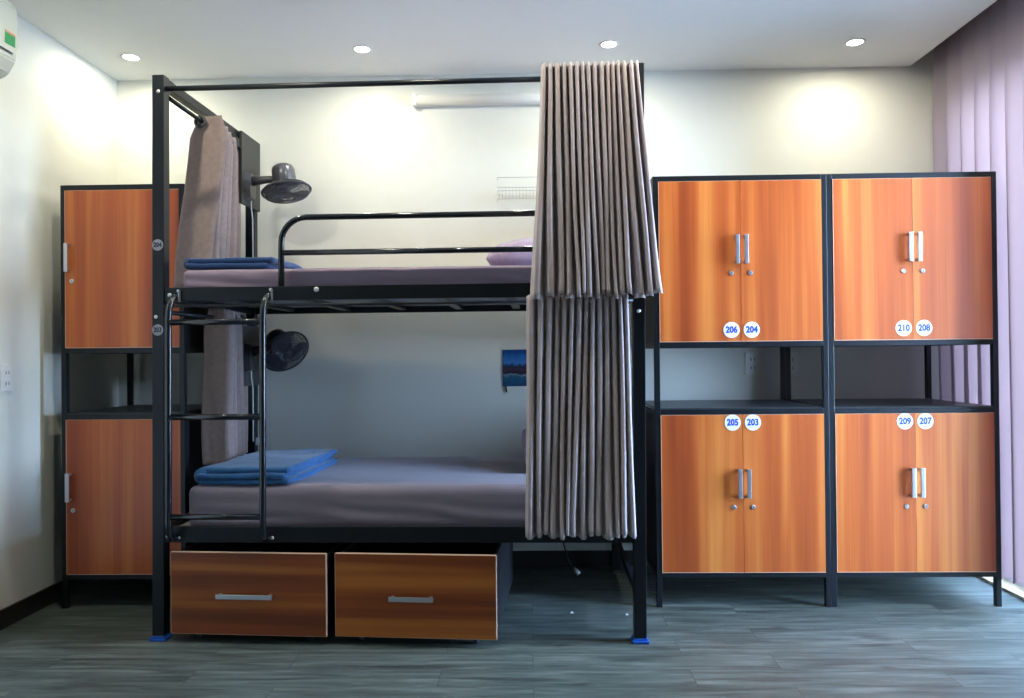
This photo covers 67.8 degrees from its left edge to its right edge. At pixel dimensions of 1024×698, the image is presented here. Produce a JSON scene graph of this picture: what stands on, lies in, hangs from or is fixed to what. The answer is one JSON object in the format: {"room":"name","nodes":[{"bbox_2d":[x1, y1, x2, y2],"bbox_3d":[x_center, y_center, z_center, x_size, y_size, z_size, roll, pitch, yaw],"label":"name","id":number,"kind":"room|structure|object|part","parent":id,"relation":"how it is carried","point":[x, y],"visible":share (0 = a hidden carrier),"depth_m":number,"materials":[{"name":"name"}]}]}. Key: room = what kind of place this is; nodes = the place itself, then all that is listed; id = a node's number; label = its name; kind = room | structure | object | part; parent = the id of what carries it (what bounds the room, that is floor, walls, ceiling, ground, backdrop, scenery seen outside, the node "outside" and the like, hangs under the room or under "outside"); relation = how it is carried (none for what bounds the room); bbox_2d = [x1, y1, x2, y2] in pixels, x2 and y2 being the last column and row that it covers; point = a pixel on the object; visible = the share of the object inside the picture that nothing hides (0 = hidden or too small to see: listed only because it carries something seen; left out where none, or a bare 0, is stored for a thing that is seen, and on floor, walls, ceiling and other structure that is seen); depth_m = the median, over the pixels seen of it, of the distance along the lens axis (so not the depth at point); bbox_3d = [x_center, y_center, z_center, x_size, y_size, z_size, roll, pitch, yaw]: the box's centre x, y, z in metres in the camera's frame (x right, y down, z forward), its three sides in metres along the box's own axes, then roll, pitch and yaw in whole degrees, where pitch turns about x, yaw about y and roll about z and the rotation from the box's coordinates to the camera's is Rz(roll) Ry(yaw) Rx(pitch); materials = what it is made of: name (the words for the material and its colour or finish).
{"room":"dormitory","nodes":[
{"label":"dormitory","id":0,"kind":"room"},
{"bbox_2d":[0,15,118,609],"bbox_3d":[-2.419,-0.122,-0.073,0.200,2.840,8.740,-1,0,1],"label":"wall","id":1,"kind":"structure","parent":0,"point":[58,110],"depth_m":3.60,"materials":[{"name":"beige paint"}]},
{"bbox_2d":[0,365,12,391],"bbox_3d":[-2.230,0.129,3.362,0.012,0.118,0.078,-1,0,1],"label":"wall outlet","id":2,"kind":"object","parent":1,"relation":"attached to","point":[6,371],"visible":1,"depth_m":3.36,"materials":[{"name":"white plastic"}]},
{"bbox_2d":[4,369,10,376],"bbox_3d":[-2.225,0.105,3.362,0.002,0.036,0.040,-1,0,1],"label":"socket","id":3,"kind":"object","parent":2,"relation":"attached to","point":[7,372],"depth_m":3.36,"materials":[{"name":"white plastic"}]},
{"bbox_2d":[4,379,10,387],"bbox_3d":[-2.225,0.152,3.362,0.002,0.036,0.040,-1,0,1],"label":"socket","id":4,"kind":"object","parent":2,"relation":"attached to","point":[7,382],"depth_m":3.36,"materials":[{"name":"white plastic"}]},
{"bbox_2d":[0,0,17,78],"bbox_3d":[-2.160,-1.270,2.761,0.206,0.330,0.812,-1,0,1],"label":"air conditioner","id":5,"kind":"object","parent":1,"relation":"attached to","point":[8,13],"visible":1,"depth_m":3.11,"materials":[{"name":"grey plastic"}]},
{"bbox_2d":[0,579,97,630],"bbox_3d":[-2.300,1.154,-0.091,0.014,0.085,8.726,-1,0,1],"label":"baseboard","id":6,"kind":"structure","parent":1,"relation":"attached to","point":[15,612],"depth_m":3.53,"materials":[{"name":"black"}]},
{"bbox_2d":[7,0,996,80],"bbox_3d":[-0.222,-1.719,-0.114,4.625,0.310,9.140,-1,0,1],"label":"ceiling","id":7,"kind":"structure","parent":0,"point":[174,39],"depth_m":3.71,"materials":[{"name":"white paint"}]},
{"bbox_2d":[120,53,141,60],"bbox_3d":[-1.982,-1.517,3.966,0.100,0.004,0.100,-1,0,1],"label":"recessed light","id":8,"kind":"object","parent":7,"relation":"in","point":[131,57],"visible":1,"depth_m":3.97,"materials":[{"name":"white plastic"}]},
{"bbox_2d":[352,45,371,52],"bbox_3d":[-0.766,-1.529,3.891,0.100,0.004,0.100,-1,0,1],"label":"recessed light","id":9,"kind":"object","parent":7,"relation":"in","point":[358,48],"visible":1,"depth_m":3.89,"materials":[{"name":"white plastic"}]},
{"bbox_2d":[599,40,618,47],"bbox_3d":[0.491,-1.541,3.859,0.100,0.004,0.100,-1,0,1],"label":"recessed light","id":10,"kind":"object","parent":7,"relation":"in","point":[608,43],"visible":1,"depth_m":3.86,"materials":[{"name":"white plastic"}]},
{"bbox_2d":[844,38,865,46],"bbox_3d":[1.738,-1.553,3.864,0.100,0.004,0.100,-1,0,1],"label":"recessed light","id":11,"kind":"object","parent":7,"relation":"in","point":[857,41],"visible":1,"depth_m":3.86,"materials":[{"name":"white plastic"}]},
{"bbox_2d":[0,566,1023,697],"bbox_3d":[0.001,1.224,-0.138,5.015,0.100,9.140,-1,0,1],"label":"floor","id":12,"kind":"structure","parent":0,"point":[884,637],"depth_m":3.02,"materials":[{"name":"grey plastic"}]},
{"bbox_2d":[60,184,208,608],"bbox_3d":[-1.822,0.223,3.872,0.587,1.992,0.640,-1,0,1],"label":"tall cabinet","id":13,"kind":"object","parent":12,"relation":"on","point":[106,230],"visible":0.63,"depth_m":3.58,"materials":[{"name":"orange wood"}]},
{"bbox_3d":[-2.109,0.224,3.601,0.025,1.992,0.025,-1,0,1],"label":"post","id":14,"kind":"part","parent":13,"relation":"part of","materials":[{"name":"black metal"}]},
{"bbox_3d":[-2.087,-0.428,3.577,0.019,0.134,0.028,-1,0,1],"label":"handle","id":15,"kind":"part","parent":13,"relation":"part of","materials":[{"name":"silver metal"}]},
{"bbox_3d":[-2.077,0.648,3.569,0.019,0.134,0.028,-1,0,1],"label":"handle","id":16,"kind":"part","parent":13,"relation":"part of","materials":[{"name":"silver metal"}]},
{"bbox_3d":[-1.813,1.072,3.881,0.587,0.022,0.610,-1,0,1],"label":"rail","id":17,"kind":"part","parent":13,"relation":"part of","materials":[{"name":"black metal"}]},
{"bbox_3d":[-1.831,-0.761,3.894,0.587,0.024,0.610,-1,0,1],"label":"rail","id":18,"kind":"part","parent":13,"relation":"part of","materials":[{"name":"black metal"}]},
{"bbox_3d":[-1.834,-0.378,3.593,0.543,0.743,0.019,-1,0,1],"label":"door","id":19,"kind":"part","parent":13,"relation":"part of","materials":[{"name":"brown wood"}]},
{"bbox_3d":[-1.824,0.694,3.586,0.543,0.727,0.019,-1,0,1],"label":"door","id":20,"kind":"part","parent":13,"relation":"part of","materials":[{"name":"brown wood"}]},
{"bbox_3d":[-2.095,0.228,4.186,0.025,1.992,0.025,-1,0,1],"label":"post","id":21,"kind":"part","parent":13,"relation":"part of","materials":[{"name":"black metal"}]},
{"bbox_2d":[67,404,201,413],"bbox_3d":[-1.821,0.305,3.887,0.557,0.005,0.602,-1,0,1],"label":"shelf","id":22,"kind":"object","parent":13,"relation":"attached to","point":[129,408],"depth_m":3.74,"materials":[{"name":"grey metal"}]},
{"bbox_3d":[-1.820,0.319,3.887,0.587,0.024,0.610,-1,0,1],"label":"rail","id":23,"kind":"part","parent":13,"relation":"part of","materials":[{"name":"black metal"}]},
{"bbox_3d":[-1.823,0.009,3.889,0.587,0.024,0.610,-1,0,1],"label":"rail","id":24,"kind":"part","parent":13,"relation":"part of","materials":[{"name":"black metal"}]},
{"bbox_3d":[-1.547,0.218,3.588,0.025,1.992,0.025,-1,0,1],"label":"post","id":25,"kind":"part","parent":13,"relation":"part of","materials":[{"name":"black metal"}]},
{"bbox_2d":[171,543,350,639],"bbox_3d":[-1.047,1.023,3.494,0.659,0.372,0.808,-1,0,5],"label":"drawer","id":26,"kind":"object","parent":12,"relation":"on","point":[262,589],"visible":0.83,"depth_m":3.12,"materials":[{"name":"brown wood"}]},
{"bbox_3d":[-1.090,1.009,3.107,0.235,0.019,0.028,-1,0,5],"label":"handle","id":27,"kind":"part","parent":26,"relation":"part of","materials":[{"name":"silver metal"}]},
{"bbox_2d":[149,63,648,643],"bbox_3d":[-0.463,0.027,3.621,2.063,2.355,1.118,-1,0,2],"label":"bunk bed","id":28,"kind":"object","parent":12,"relation":"on","point":[167,527],"visible":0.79,"depth_m":3.15,"materials":[{"name":"black metal"}]},
{"bbox_3d":[-1.472,0.028,3.196,0.064,2.343,0.050,-1,0,2],"label":"post","id":29,"kind":"part","parent":28,"relation":"part of","materials":[{"name":"black metal"}]},
{"bbox_3d":[-1.399,0.282,3.135,0.037,1.027,0.075,-1,0,2],"label":"ladder rail","id":30,"kind":"part","parent":28,"relation":"part of","materials":[{"name":"black metal"}]},
{"bbox_3d":[-1.450,0.777,3.689,0.030,0.065,0.946,-1,0,2],"label":"rail","id":31,"kind":"part","parent":28,"relation":"part of","materials":[{"name":"black metal"}]},
{"bbox_3d":[-1.429,-0.151,3.693,0.019,0.019,0.948,-1,0,2],"label":"curtain rod","id":32,"kind":"part","parent":28,"relation":"part of","materials":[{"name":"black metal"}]},
{"bbox_3d":[-1.436,-1.054,3.601,0.019,0.029,0.752,-1,0,2],"label":"curtain rod","id":33,"kind":"part","parent":28,"relation":"part of","materials":[{"name":"black metal"}]},
{"bbox_2d":[174,115,240,287],"bbox_3d":[-1.417,-0.679,3.692,0.235,0.806,0.567,-1,0,2],"label":"curtain","id":34,"kind":"object","parent":28,"relation":"hanging from","point":[210,217],"visible":0.84,"depth_m":3.51,"materials":[{"name":"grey fabric"}]},
{"bbox_3d":[-1.454,-0.223,3.695,0.030,0.058,0.946,-1,0,2],"label":"rail","id":35,"kind":"part","parent":28,"relation":"part of","materials":[{"name":"black metal"}]},
{"bbox_2d":[201,308,247,464],"bbox_3d":[-1.399,0.185,3.818,0.153,0.759,0.432,-1,0,2],"label":"curtain","id":36,"kind":"object","parent":28,"relation":"hanging from","point":[224,390],"visible":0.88,"depth_m":3.63,"materials":[{"name":"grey fabric"}]},
{"bbox_3d":[-1.431,0.034,4.191,0.064,2.343,0.050,-1,0,2],"label":"post","id":37,"kind":"part","parent":28,"relation":"part of","materials":[{"name":"black metal"}]},
{"bbox_3d":[-1.009,0.278,3.119,0.037,1.027,0.075,-1,0,2],"label":"ladder rail","id":38,"kind":"part","parent":28,"relation":"part of","materials":[{"name":"black metal"}]},
{"bbox_2d":[244,329,308,444],"bbox_3d":[-1.243,0.205,4.046,0.306,0.628,0.232,-1,0,2],"label":"wall fan","id":39,"kind":"object","parent":28,"relation":"attached to","point":[279,342],"visible":0.99,"depth_m":4.02,"materials":[{"name":"grey plastic"}]},
{"bbox_3d":[-1.385,0.306,4.065,0.007,0.381,0.045,-1,0,-7],"label":"cord","id":40,"kind":"part","parent":39,"relation":"part of","materials":[{"name":"white plastic"}]},
{"bbox_3d":[-1.310,-0.003,4.055,0.157,0.087,0.053,0,0,-23],"label":"arm","id":41,"kind":"part","parent":39,"relation":"part of","materials":[{"name":"grey plastic"}]},
{"bbox_3d":[-1.252,0.064,4.041,0.135,0.103,0.061,0,0,-32],"label":"blade","id":42,"kind":"part","parent":39,"relation":"part of","materials":[{"name":"grey plastic"}]},
{"bbox_3d":[-1.200,-0.036,3.988,0.061,0.103,0.135,-1,0,33],"label":"blade","id":43,"kind":"part","parent":39,"relation":"part of","materials":[{"name":"grey plastic"}]},
{"bbox_2d":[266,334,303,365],"bbox_3d":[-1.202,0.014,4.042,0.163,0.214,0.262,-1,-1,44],"label":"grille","id":44,"kind":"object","parent":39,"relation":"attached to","point":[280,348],"depth_m":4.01,"materials":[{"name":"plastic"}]},
{"bbox_2d":[266,331,308,371],"bbox_3d":[-1.200,0.014,4.041,0.214,0.214,0.221,-1,0,2],"label":"grille","id":45,"kind":"object","parent":39,"relation":"attached to","point":[279,345],"depth_m":4.02,"materials":[{"name":"grey plastic"}]},
{"bbox_3d":[-1.149,0.014,4.090,0.106,0.102,0.104,-1,0,2],"label":"blade","id":46,"kind":"part","parent":39,"relation":"part of","materials":[{"name":"grey plastic"}]},
{"bbox_2d":[244,163,311,256],"bbox_3d":[-1.230,-0.663,4.026,0.339,0.635,0.260,-1,0,2],"label":"wall fan","id":47,"kind":"object","parent":28,"relation":"attached to","point":[283,180],"visible":1,"depth_m":4.00,"materials":[{"name":"grey plastic"}]},
{"bbox_3d":[-1.389,-0.567,4.074,0.008,0.446,0.040,-1,0,-8],"label":"cord","id":48,"kind":"part","parent":47,"relation":"part of","materials":[{"name":"white plastic"}]},
{"bbox_3d":[-1.292,-0.892,4.035,0.176,0.059,0.053,-1,0,2],"label":"arm","id":49,"kind":"part","parent":47,"relation":"part of","materials":[{"name":"grey plastic"}]},
{"bbox_3d":[-1.252,-0.817,4.034,0.104,0.052,0.139,-1,0,2],"label":"blade","id":50,"kind":"part","parent":47,"relation":"part of","materials":[{"name":"grey plastic"}]},
{"bbox_2d":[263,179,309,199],"bbox_3d":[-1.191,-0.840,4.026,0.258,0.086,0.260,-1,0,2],"label":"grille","id":51,"kind":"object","parent":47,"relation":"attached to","point":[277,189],"depth_m":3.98,"materials":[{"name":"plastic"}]},
{"bbox_2d":[261,180,311,203],"bbox_3d":[-1.190,-0.824,4.026,0.258,0.087,0.260,-1,0,2],"label":"grille","id":52,"kind":"object","parent":47,"relation":"attached to","point":[276,191],"depth_m":3.99,"materials":[{"name":"grey plastic"}]},
{"bbox_3d":[-1.163,-0.847,3.963,0.133,0.052,0.110,-1,0,2],"label":"blade","id":53,"kind":"part","parent":47,"relation":"part of","materials":[{"name":"grey plastic"}]},
{"bbox_3d":[-0.481,-1.103,3.162,1.944,0.025,0.022,-1,0,2],"label":"curtain rod","id":54,"kind":"part","parent":28,"relation":"part of","materials":[{"name":"black metal"}]},
{"bbox_2d":[189,456,525,525],"bbox_3d":[-0.423,0.665,3.652,1.872,0.184,0.953,-1,0,2],"label":"mattress","id":55,"kind":"object","parent":28,"relation":"on","point":[354,491],"visible":0.58,"depth_m":3.20,"materials":[{"name":"grey fabric"}]},
{"bbox_2d":[194,449,337,484],"bbox_3d":[-1.118,0.540,3.551,0.452,0.081,0.663,-1,0,2],"label":"folded blanket","id":56,"kind":"object","parent":55,"relation":"on","point":[283,467],"visible":0.92,"depth_m":3.30,"materials":[{"name":"blue fabric"}]},
{"bbox_2d":[522,428,526,462],"bbox_3d":[0.282,0.464,3.634,0.460,0.205,0.326,-1,0,-3],"label":"pillow","id":57,"kind":"object","parent":55,"relation":"on","point":[524,432],"visible":0.02,"depth_m":3.65,"materials":[{"name":"fabric"}]},
{"bbox_2d":[184,265,531,287],"bbox_3d":[-0.435,-0.294,3.655,1.889,0.101,0.960,-1,0,2],"label":"mattress","id":58,"kind":"object","parent":28,"relation":"on","point":[437,274],"visible":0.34,"depth_m":3.19,"materials":[{"name":"grey fabric"}]},
{"bbox_2d":[183,257,304,270],"bbox_3d":[-1.197,-0.366,3.563,0.393,0.059,0.659,-1,0,2],"label":"folded blanket","id":59,"kind":"object","parent":58,"relation":"on","point":[224,263],"visible":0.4,"depth_m":3.24,"materials":[{"name":"blue fabric"}]},
{"bbox_2d":[486,238,532,265],"bbox_3d":[0.159,-0.439,3.580,0.565,0.176,0.407,-1,0,2],"label":"pillow","id":60,"kind":"object","parent":58,"relation":"on","point":[500,258],"visible":0.2,"depth_m":3.40,"materials":[{"name":"purple fabric"}]},
{"bbox_3d":[-0.437,-0.230,4.156,1.940,0.058,0.030,-1,0,2],"label":"rail","id":61,"kind":"part","parent":28,"relation":"part of","materials":[{"name":"black metal"}]},
{"bbox_3d":[-0.479,-0.187,3.132,1.940,0.012,0.012,-1,0,2],"label":"curtain rod","id":62,"kind":"part","parent":28,"relation":"part of","materials":[{"name":"black metal"}]},
{"bbox_3d":[-0.478,-0.236,3.153,1.940,0.058,0.030,-1,0,2],"label":"rail","id":63,"kind":"part","parent":28,"relation":"part of","materials":[{"name":"black metal"}]},
{"bbox_3d":[-0.475,0.764,3.146,1.940,0.065,0.030,-1,0,2],"label":"rail","id":64,"kind":"part","parent":28,"relation":"part of","materials":[{"name":"black metal"}]},
{"bbox_3d":[-0.240,-0.415,3.145,1.468,0.304,0.024,-1,0,2],"label":"guard rail","id":65,"kind":"part","parent":28,"relation":"part of","materials":[{"name":"black metal"}]},
{"bbox_2d":[563,543,580,575],"bbox_3d":[0.301,0.976,3.888,0.097,0.362,0.029,-1,0,2],"label":"power cord","id":66,"kind":"object","parent":28,"relation":"hanging from","point":[576,571],"visible":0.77,"depth_m":3.88,"materials":[{"name":"black plastic"}]},
{"bbox_2d":[525,294,636,539],"bbox_3d":[0.273,0.270,3.060,0.448,0.982,0.062,-1,0,2],"label":"curtain","id":67,"kind":"object","parent":28,"relation":"hanging from","point":[580,467],"visible":0.98,"depth_m":3.05,"materials":[{"name":"grey fabric"}]},
{"bbox_2d":[530,60,662,299],"bbox_3d":[0.333,-0.678,3.052,0.533,0.957,0.114,-1,0,2],"label":"curtain","id":68,"kind":"object","parent":28,"relation":"hanging from","point":[594,224],"visible":1,"depth_m":3.04,"materials":[{"name":"grey fabric"}]},
{"bbox_3d":[0.557,0.014,4.110,0.064,2.343,0.050,-1,0,2],"label":"post","id":69,"kind":"part","parent":28,"relation":"part of","materials":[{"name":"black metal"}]},
{"bbox_3d":[0.538,1.009,3.606,0.020,0.030,0.946,-1,0,2],"label":"rail","id":70,"kind":"part","parent":28,"relation":"part of","materials":[{"name":"black metal"}]},
{"bbox_3d":[0.517,0.008,3.115,0.064,2.343,0.050,-1,0,2],"label":"post","id":71,"kind":"part","parent":28,"relation":"part of","materials":[{"name":"black metal"}]},
{"bbox_2d":[335,543,512,642],"bbox_3d":[-0.356,1.016,3.443,0.660,0.372,0.808,-1,0,5],"label":"drawer","id":72,"kind":"object","parent":12,"relation":"on","point":[388,590],"visible":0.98,"depth_m":3.07,"materials":[{"name":"brown wood"}]},
{"bbox_3d":[-0.404,1.002,3.056,0.180,0.019,0.028,-1,0,5],"label":"handle","id":73,"kind":"part","parent":72,"relation":"part of","materials":[{"name":"silver metal"}]},
{"bbox_2d":[645,174,831,606],"bbox_3d":[1.066,0.195,3.805,0.798,1.992,0.640,-1,0,1],"label":"tall cabinet","id":74,"kind":"object","parent":12,"relation":"on","point":[735,488],"visible":0.91,"depth_m":3.51,"materials":[{"name":"orange wood"}]},
{"bbox_3d":[0.673,0.197,3.537,0.025,1.992,0.025,-1,0,1],"label":"post","id":75,"kind":"part","parent":74,"relation":"part of","materials":[{"name":"black metal"}]},
{"bbox_3d":[0.867,-0.404,3.530,0.375,0.743,0.019,-1,0,1],"label":"door","id":76,"kind":"part","parent":74,"relation":"part of","materials":[{"name":"brown wood"}]},
{"bbox_3d":[0.878,0.667,3.523,0.375,0.727,0.019,-1,0,1],"label":"door","id":77,"kind":"part","parent":74,"relation":"part of","materials":[{"name":"brown wood"}]},
{"bbox_3d":[1.064,-0.019,3.821,0.798,0.024,0.610,-1,0,1],"label":"rail","id":78,"kind":"part","parent":74,"relation":"part of","materials":[{"name":"black metal"}]},
{"bbox_2d":[646,399,822,409],"bbox_3d":[1.067,0.276,3.819,0.768,0.005,0.602,-1,0,1],"label":"shelf","id":79,"kind":"object","parent":74,"relation":"attached to","point":[775,404],"depth_m":3.70,"materials":[{"name":"grey metal"}]},
{"bbox_3d":[1.067,0.291,3.819,0.798,0.024,0.610,-1,0,1],"label":"rail","id":80,"kind":"part","parent":74,"relation":"part of","materials":[{"name":"black metal"}]},
{"bbox_3d":[1.057,-0.789,3.827,0.798,0.024,0.610,-1,0,1],"label":"rail","id":81,"kind":"part","parent":74,"relation":"part of","materials":[{"name":"black metal"}]},
{"bbox_3d":[1.075,1.044,3.814,0.798,0.022,0.610,-1,0,1],"label":"rail","id":82,"kind":"part","parent":74,"relation":"part of","materials":[{"name":"black metal"}]},
{"bbox_3d":[1.034,-0.459,3.504,0.019,0.134,0.028,-1,0,1],"label":"handle","id":83,"kind":"part","parent":74,"relation":"part of","materials":[{"name":"silver metal"}]},
{"bbox_3d":[1.045,0.618,3.497,0.019,0.134,0.028,-1,0,1],"label":"handle","id":84,"kind":"part","parent":74,"relation":"part of","materials":[{"name":"silver metal"}]},
{"bbox_3d":[1.075,-0.460,3.503,0.019,0.134,0.028,-1,0,1],"label":"handle","id":85,"kind":"part","parent":74,"relation":"part of","materials":[{"name":"silver metal"}]},
{"bbox_3d":[1.085,0.617,3.496,0.019,0.134,0.028,-1,0,1],"label":"handle","id":86,"kind":"part","parent":74,"relation":"part of","materials":[{"name":"silver metal"}]},
{"bbox_3d":[1.242,-0.408,3.521,0.371,0.743,0.019,-1,0,1],"label":"door","id":87,"kind":"part","parent":74,"relation":"part of","materials":[{"name":"brown wood"}]},
{"bbox_3d":[1.460,0.193,4.103,0.025,1.992,0.025,-1,0,1],"label":"post","id":88,"kind":"part","parent":74,"relation":"part of","materials":[{"name":"black metal"}]},
{"bbox_3d":[1.252,0.664,3.514,0.371,0.727,0.019,-1,0,1],"label":"door","id":89,"kind":"part","parent":74,"relation":"part of","materials":[{"name":"brown wood"}]},
{"bbox_3d":[1.446,0.189,3.518,0.025,1.992,0.025,-1,0,1],"label":"post","id":90,"kind":"part","parent":74,"relation":"part of","materials":[{"name":"black metal"}]},
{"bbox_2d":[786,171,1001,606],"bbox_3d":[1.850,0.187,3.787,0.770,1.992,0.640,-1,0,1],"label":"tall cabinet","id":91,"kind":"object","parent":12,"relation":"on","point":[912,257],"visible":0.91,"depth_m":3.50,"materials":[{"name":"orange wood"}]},
{"bbox_3d":[1.485,0.193,4.103,0.025,1.992,0.025,-1,0,1],"label":"post","id":92,"kind":"part","parent":91,"relation":"part of","materials":[{"name":"black metal"}]},
{"bbox_3d":[1.471,0.189,3.518,0.025,1.992,0.025,-1,0,1],"label":"post","id":93,"kind":"part","parent":91,"relation":"part of","materials":[{"name":"black metal"}]},
{"bbox_3d":[1.659,-0.412,3.512,0.361,0.743,0.019,-1,0,1],"label":"door","id":94,"kind":"part","parent":91,"relation":"part of","materials":[{"name":"brown wood"}]},
{"bbox_3d":[1.669,0.660,3.504,0.361,0.727,0.019,-1,0,1],"label":"door","id":95,"kind":"part","parent":91,"relation":"part of","materials":[{"name":"brown wood"}]},
{"bbox_2d":[789,398,992,407],"bbox_3d":[1.851,0.268,3.801,0.740,0.005,0.602,-1,0,1],"label":"shelf","id":96,"kind":"object","parent":91,"relation":"attached to","point":[896,402],"depth_m":3.70,"materials":[{"name":"grey metal"}]},
{"bbox_3d":[1.851,0.283,3.801,0.770,0.024,0.610,-1,0,1],"label":"rail","id":97,"kind":"part","parent":91,"relation":"part of","materials":[{"name":"black metal"}]},
{"bbox_3d":[1.848,-0.027,3.803,0.770,0.024,0.610,-1,0,1],"label":"rail","id":98,"kind":"part","parent":91,"relation":"part of","materials":[{"name":"black metal"}]},
{"bbox_3d":[1.818,-0.467,3.486,0.019,0.134,0.028,-1,0,1],"label":"handle","id":99,"kind":"part","parent":91,"relation":"part of","materials":[{"name":"silver metal"}]},
{"bbox_3d":[1.841,-0.797,3.808,0.770,0.024,0.610,-1,0,1],"label":"rail","id":100,"kind":"part","parent":91,"relation":"part of","materials":[{"name":"black metal"}]},
{"bbox_3d":[1.829,0.610,3.478,0.019,0.134,0.028,-1,0,1],"label":"handle","id":101,"kind":"part","parent":91,"relation":"part of","materials":[{"name":"silver metal"}]},
{"bbox_3d":[1.859,1.036,3.796,0.770,0.022,0.610,-1,0,1],"label":"rail","id":102,"kind":"part","parent":91,"relation":"part of","materials":[{"name":"black metal"}]},
{"bbox_3d":[1.859,-0.467,3.485,0.019,0.134,0.028,-1,0,1],"label":"handle","id":103,"kind":"part","parent":91,"relation":"part of","materials":[{"name":"silver metal"}]},
{"bbox_3d":[1.869,0.610,3.477,0.019,0.134,0.028,-1,0,1],"label":"handle","id":104,"kind":"part","parent":91,"relation":"part of","materials":[{"name":"silver metal"}]},
{"bbox_3d":[2.230,0.185,4.085,0.025,1.992,0.025,-1,0,1],"label":"post","id":105,"kind":"part","parent":91,"relation":"part of","materials":[{"name":"black metal"}]},
{"bbox_3d":[2.019,-0.416,3.503,0.357,0.743,0.019,-1,0,1],"label":"door","id":106,"kind":"part","parent":91,"relation":"part of","materials":[{"name":"brown wood"}]},
{"bbox_3d":[2.029,0.656,3.496,0.357,0.727,0.019,-1,0,1],"label":"door","id":107,"kind":"part","parent":91,"relation":"part of","materials":[{"name":"brown wood"}]},
{"bbox_3d":[2.216,0.181,3.501,0.025,1.992,0.025,-1,0,1],"label":"post","id":108,"kind":"part","parent":91,"relation":"part of","materials":[{"name":"black metal"}]},
{"bbox_2d":[117,49,939,550],"bbox_3d":[0.121,-0.222,4.340,5.075,3.050,0.200,-1,0,1],"label":"wall","id":109,"kind":"structure","parent":0,"point":[420,384],"depth_m":4.25,"materials":[{"name":"beige paint"}]},
{"bbox_2d":[412,93,539,106],"bbox_3d":[0.054,-1.388,4.225,1.210,0.066,0.048,-1,0,1],"label":"tube light","id":110,"kind":"object","parent":109,"relation":"attached to","point":[496,99],"visible":0.54,"depth_m":4.21,"materials":[{"name":"white plastic"}]},
{"bbox_2d":[502,350,526,391],"bbox_3d":[0.023,0.121,4.235,0.150,0.236,0.007,-1,0,1],"label":"picture card","id":111,"kind":"object","parent":109,"relation":"attached to","point":[514,361],"visible":0.89,"depth_m":4.23,"materials":[{"name":"blue paper"}]},
{"bbox_2d":[497,177,535,201],"bbox_3d":[0.089,-0.881,4.205,0.343,0.121,0.073,-1,0,1],"label":"wire rack","id":112,"kind":"object","parent":109,"relation":"attached to","point":[502,190],"visible":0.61,"depth_m":4.17,"materials":[{"name":"grey metal"}]},
{"bbox_2d":[513,550,649,565],"bbox_3d":[0.132,1.160,4.223,4.675,0.085,0.014,-1,0,1],"label":"baseboard","id":113,"kind":"structure","parent":109,"relation":"attached to","point":[549,557],"depth_m":4.21,"materials":[{"name":"black"}]},
{"bbox_2d":[745,353,759,373],"bbox_3d":[1.325,0.080,4.203,0.078,0.118,0.012,-1,0,1],"label":"wall outlet","id":114,"kind":"object","parent":109,"relation":"attached to","point":[752,363],"visible":1,"depth_m":4.20,"materials":[{"name":"white plastic"}]},
{"bbox_2d":[749,356,755,361],"bbox_3d":[1.325,0.056,4.199,0.040,0.036,0.002,-1,0,1],"label":"socket","id":115,"kind":"object","parent":114,"relation":"attached to","point":[751,358],"depth_m":4.20,"materials":[{"name":"white plastic"}]},
{"bbox_2d":[749,364,755,370],"bbox_3d":[1.325,0.103,4.199,0.040,0.036,0.002,-1,0,1],"label":"socket","id":116,"kind":"object","parent":114,"relation":"attached to","point":[752,367],"depth_m":4.20,"materials":[{"name":"white plastic"}]},
{"bbox_2d":[791,353,797,374],"bbox_3d":[1.535,0.082,4.199,0.078,0.118,0.012,-1,0,1],"label":"wall outlet","id":117,"kind":"object","parent":109,"relation":"attached to","point":[794,356],"visible":0.49,"depth_m":4.19,"materials":[{"name":"white plastic"}]},
{"bbox_2d":[979,577,1023,599],"bbox_3d":[2.440,1.168,3.326,0.100,0.012,1.420,-1,0,1],"label":"trim","id":118,"kind":"structure","parent":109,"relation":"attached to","point":[1007,585],"depth_m":3.72,"materials":[{"name":"white metal"}]},
{"bbox_3d":[2.314,-1.849,-0.172,0.450,0.100,9.140,-1,0,1],"label":"ceiling","id":119,"kind":"structure","parent":0,"visible":0},
{"bbox_2d":[932,0,1023,584],"bbox_3d":[2.318,-0.338,3.721,0.132,2.838,0.861,-1,0,1],"label":"window curtain","id":120,"kind":"object","parent":119,"relation":"hanging from","point":[978,119],"visible":0.55,"depth_m":3.58,"materials":[{"name":"purple fabric"}]},
{"bbox_3d":[2.424,-0.275,-0.185,0.140,3.050,8.740,-1,0,1],"label":"wall","id":121,"kind":"structure","parent":0,"visible":0},
{"bbox_2d":[1002,577,1023,586],"bbox_3d":[2.508,-0.077,3.333,0.060,2.500,1.420,-1,0,1],"label":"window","id":122,"kind":"structure","parent":121,"relation":"in","point":[1009,579],"depth_m":3.81,"materials":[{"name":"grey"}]}
]}

